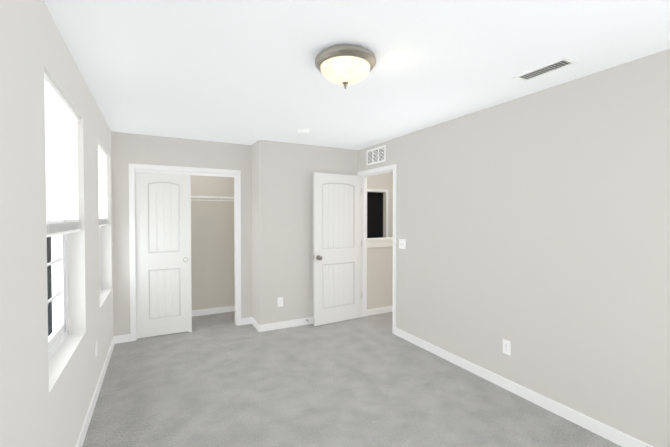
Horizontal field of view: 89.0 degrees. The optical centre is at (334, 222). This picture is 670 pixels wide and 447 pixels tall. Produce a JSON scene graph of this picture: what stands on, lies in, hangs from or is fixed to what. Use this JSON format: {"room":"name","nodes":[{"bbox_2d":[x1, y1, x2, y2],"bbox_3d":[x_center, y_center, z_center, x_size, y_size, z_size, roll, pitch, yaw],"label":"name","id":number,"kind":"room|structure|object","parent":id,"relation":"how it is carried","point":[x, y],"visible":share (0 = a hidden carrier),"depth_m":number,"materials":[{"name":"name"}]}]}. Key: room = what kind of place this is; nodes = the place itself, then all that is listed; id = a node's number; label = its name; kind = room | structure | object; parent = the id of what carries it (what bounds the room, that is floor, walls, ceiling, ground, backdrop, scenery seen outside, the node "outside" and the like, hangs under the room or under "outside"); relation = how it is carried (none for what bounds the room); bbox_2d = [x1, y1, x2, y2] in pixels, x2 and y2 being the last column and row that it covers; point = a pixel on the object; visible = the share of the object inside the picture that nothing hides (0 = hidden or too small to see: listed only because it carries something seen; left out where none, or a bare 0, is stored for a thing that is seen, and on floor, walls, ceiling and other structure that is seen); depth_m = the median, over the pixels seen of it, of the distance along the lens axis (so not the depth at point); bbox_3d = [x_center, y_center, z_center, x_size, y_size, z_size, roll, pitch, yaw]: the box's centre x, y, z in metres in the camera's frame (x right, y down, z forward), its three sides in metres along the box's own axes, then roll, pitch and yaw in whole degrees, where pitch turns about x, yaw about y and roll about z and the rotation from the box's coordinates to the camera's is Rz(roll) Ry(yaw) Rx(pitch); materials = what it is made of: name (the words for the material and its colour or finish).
{"room":"empty bedroom","nodes":[
{"label":"empty bedroom","id":0,"kind":"room"},
{"bbox_2d":[0,0,113,446],"bbox_3d":[-1.557,0.217,1.845,0.170,2.430,6.250,-1,1,-28],"label":"wall","id":1,"kind":"structure","parent":0,"point":[45,401],"depth_m":1.45,"materials":[{"name":"grey paint"}]},
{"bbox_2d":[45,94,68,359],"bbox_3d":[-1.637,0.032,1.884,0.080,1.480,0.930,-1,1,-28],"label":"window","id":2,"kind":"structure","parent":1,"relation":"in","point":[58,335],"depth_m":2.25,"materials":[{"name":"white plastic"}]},
{"bbox_2d":[44,72,80,236],"bbox_3d":[-1.547,-0.321,1.925,0.028,0.774,0.918,-1,1,-28],"label":"window blind","id":3,"kind":"object","parent":2,"relation":"attached to","point":[61,179],"visible":0.6,"depth_m":1.90,"materials":[{"name":"white plastic"}]},
{"bbox_2d":[95,341,97,356],"bbox_3d":[-1.940,1.028,2.774,0.007,0.115,0.070,-1,1,-28],"label":"outlet","id":4,"kind":"object","parent":1,"relation":"attached to","point":[96,349],"visible":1,"depth_m":2.76,"materials":[{"name":"white plastic"}]},
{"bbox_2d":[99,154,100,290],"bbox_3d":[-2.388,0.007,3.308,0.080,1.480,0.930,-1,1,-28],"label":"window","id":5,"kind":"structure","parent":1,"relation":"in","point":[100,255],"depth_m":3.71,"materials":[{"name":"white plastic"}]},
{"bbox_2d":[98,143,108,225],"bbox_3d":[-2.299,-0.349,3.349,0.028,0.767,0.918,-1,1,-28],"label":"window blind","id":6,"kind":"object","parent":1,"relation":"attached to","point":[102,187],"visible":0.67,"depth_m":3.42,"materials":[{"name":"white plastic"}]},
{"bbox_2d":[111,132,251,335],"bbox_3d":[-1.866,0.175,4.321,1.595,2.430,0.115,-1,1,-28],"label":"wall","id":7,"kind":"structure","parent":0,"point":[127,148],"depth_m":4.09,"materials":[{"name":"grey paint"}]},
{"bbox_2d":[135,183,136,300],"bbox_3d":[-2.124,0.383,4.217,0.600,1.990,0.037,-1,1,-28],"label":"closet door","id":8,"kind":"structure","parent":7,"relation":"in","point":[136,281],"depth_m":4.07,"materials":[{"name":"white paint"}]},
{"bbox_2d":[135,172,191,338],"bbox_3d":[-2.091,0.383,4.182,0.600,1.990,0.037,-1,1,-28],"label":"closet door","id":9,"kind":"structure","parent":7,"relation":"in","point":[163,245],"depth_m":4.16,"materials":[{"name":"white paint"}]},
{"bbox_2d":[129,163,240,340],"bbox_3d":[-1.859,0.349,4.328,1.281,2.080,0.147,-1,1,-28],"label":"trim","id":10,"kind":"structure","parent":7,"relation":"attached to","point":[162,169],"depth_m":4.18,"materials":[{"name":"white paint"}]},
{"bbox_2d":[191,175,234,309],"bbox_3d":[-2.064,0.168,4.696,1.595,2.430,0.733,-1,1,-28],"label":"wall","id":11,"kind":"structure","parent":0,"point":[212,258],"depth_m":5.10,"materials":[{"name":"grey paint"}]},
{"bbox_2d":[191,196,233,200],"bbox_3d":[-2.108,-0.332,4.771,1.589,0.064,0.306,-1,1,-28],"label":"wire closet shelf","id":12,"kind":"object","parent":11,"relation":"attached to","point":[213,197],"visible":0.25,"depth_m":4.90,"materials":[{"name":"white metal"}]},
{"bbox_2d":[251,143,254,319],"bbox_3d":[-1.219,0.164,4.926,0.115,2.430,1.114,-1,1,-28],"label":"wall","id":13,"kind":"structure","parent":0,"point":[253,145],"depth_m":4.56,"materials":[{"name":"grey paint"}]},
{"bbox_2d":[255,140,357,324],"bbox_3d":[-0.334,0.168,4.692,1.462,2.430,0.115,-1,1,-28],"label":"wall","id":14,"kind":"structure","parent":0,"point":[282,215],"depth_m":4.47,"materials":[{"name":"grey paint"}]},
{"bbox_2d":[278,297,282,306],"bbox_3d":[-0.710,1.041,4.441,0.070,0.115,0.007,-1,1,-28],"label":"outlet","id":15,"kind":"object","parent":14,"relation":"attached to","point":[280,302],"visible":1,"depth_m":4.44,"materials":[{"name":"white plastic"}]},
{"bbox_2d":[82,311,620,446],"bbox_3d":[1.273,1.456,3.360,6.570,0.100,6.250,-1,1,-28],"label":"floor","id":16,"kind":"structure","parent":0,"point":[218,380],"depth_m":2.77,"materials":[{"name":"carpet"}]},
{"bbox_2d":[44,0,669,149],"bbox_3d":[-0.155,-1.060,2.563,3.342,0.100,6.250,-1,1,-28],"label":"ceiling","id":17,"kind":"structure","parent":0,"point":[246,72],"depth_m":2.06,"materials":[{"name":"white paint"}]},
{"bbox_2d":[297,129,308,134],"bbox_3d":[-0.356,-1.013,3.826,0.132,0.038,0.132,-1,1,-28],"label":"smoke detector","id":18,"kind":"object","parent":17,"relation":"attached to","point":[303,131],"visible":1,"depth_m":3.78,"materials":[{"name":"white plastic"}]},
{"bbox_2d":[315,44,375,88],"bbox_3d":[0.063,-0.905,2.070,0.373,0.192,0.373,-1,1,-28],"label":"flush-mount light fixture","id":19,"kind":"object","parent":17,"relation":"attached to","point":[345,65],"visible":1,"depth_m":1.96,"materials":[{"name":"white glass"}]},
{"bbox_2d":[513,57,577,81],"bbox_3d":[1.377,-1.001,2.248,0.142,0.012,0.342,-1,1,-28],"label":"ceiling vent","id":20,"kind":"object","parent":17,"relation":"in","point":[556,65],"visible":1,"depth_m":2.23,"materials":[{"name":"white plastic"}]},
{"bbox_2d":[367,192,382,237],"bbox_3d":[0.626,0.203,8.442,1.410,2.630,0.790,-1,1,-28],"label":"window","id":21,"kind":"structure","parent":0,"point":[374,214],"depth_m":8.16,"materials":[{"name":"black glass"}]},
{"bbox_2d":[367,189,387,236],"bbox_3d":[0.866,0.275,7.989,0.934,2.102,0.016,-1,1,-28],"label":"trim","id":22,"kind":"structure","parent":21,"relation":"attached to","point":[371,190],"depth_m":8.17,"materials":[{"name":"white paint"}]},
{"bbox_2d":[367,172,392,309],"bbox_3d":[0.289,0.272,5.325,0.040,4.200,4.410,-1,1,-28],"label":"wall","id":23,"kind":"structure","parent":0,"point":[379,277],"depth_m":4.60,"materials":[{"name":"grey paint"}]},
{"bbox_2d":[75,305,652,446],"bbox_3d":[1.171,1.363,3.304,6.000,0.088,6.020,-1,1,-28],"label":"baseboard","id":24,"kind":"structure","parent":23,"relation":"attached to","point":[615,436],"depth_m":2.92,"materials":[{"name":"white paint"}]},
{"bbox_2d":[367,237,392,247],"bbox_3d":[1.861,0.295,5.806,3.228,0.130,0.152,-1,1,-28],"label":"trim","id":25,"kind":"structure","parent":23,"relation":"attached to","point":[387,241],"depth_m":5.10,"materials":[{"name":"white paint"}]},
{"bbox_2d":[358,48,669,446],"bbox_3d":[1.534,0.200,2.843,0.115,2.430,5.131,-1,1,-28],"label":"wall","id":26,"kind":"structure","parent":0,"point":[533,229],"depth_m":2.52,"materials":[{"name":"grey paint"}]},
{"bbox_2d":[367,145,385,164],"bbox_3d":[0.545,-0.891,4.566,0.008,0.203,0.435,-1,1,-28],"label":"air vent","id":27,"kind":"object","parent":26,"relation":"in","point":[376,155],"visible":1,"depth_m":4.55,"materials":[{"name":"white plastic"}]},
{"bbox_2d":[357,164,396,334],"bbox_3d":[0.599,0.331,4.617,0.147,2.107,0.893,-1,1,-28],"label":"door frame","id":28,"kind":"structure","parent":26,"relation":"attached to","point":[364,175],"depth_m":4.93,"materials":[{"name":"white paint"}]},
{"bbox_2d":[313,172,361,325],"bbox_3d":[0.050,0.356,4.707,0.777,2.030,0.176,-1,1,-32],"label":"entry door","id":29,"kind":"structure","parent":28,"relation":"attached to","point":[337,245],"depth_m":4.67,"materials":[{"name":"white paint"}]},
{"bbox_2d":[399,239,405,248],"bbox_3d":[0.802,0.259,4.089,0.017,0.115,0.116,-1,1,-28],"label":"double light switch","id":30,"kind":"object","parent":26,"relation":"attached to","point":[402,243],"visible":1,"depth_m":4.08,"materials":[{"name":"white plastic"}]},
{"bbox_2d":[503,339,510,354],"bbox_3d":[1.451,1.057,2.883,0.007,0.115,0.070,-1,1,-28],"label":"outlet","id":31,"kind":"object","parent":26,"relation":"attached to","point":[506,347],"visible":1,"depth_m":2.88,"materials":[{"name":"white plastic"}]}
]}

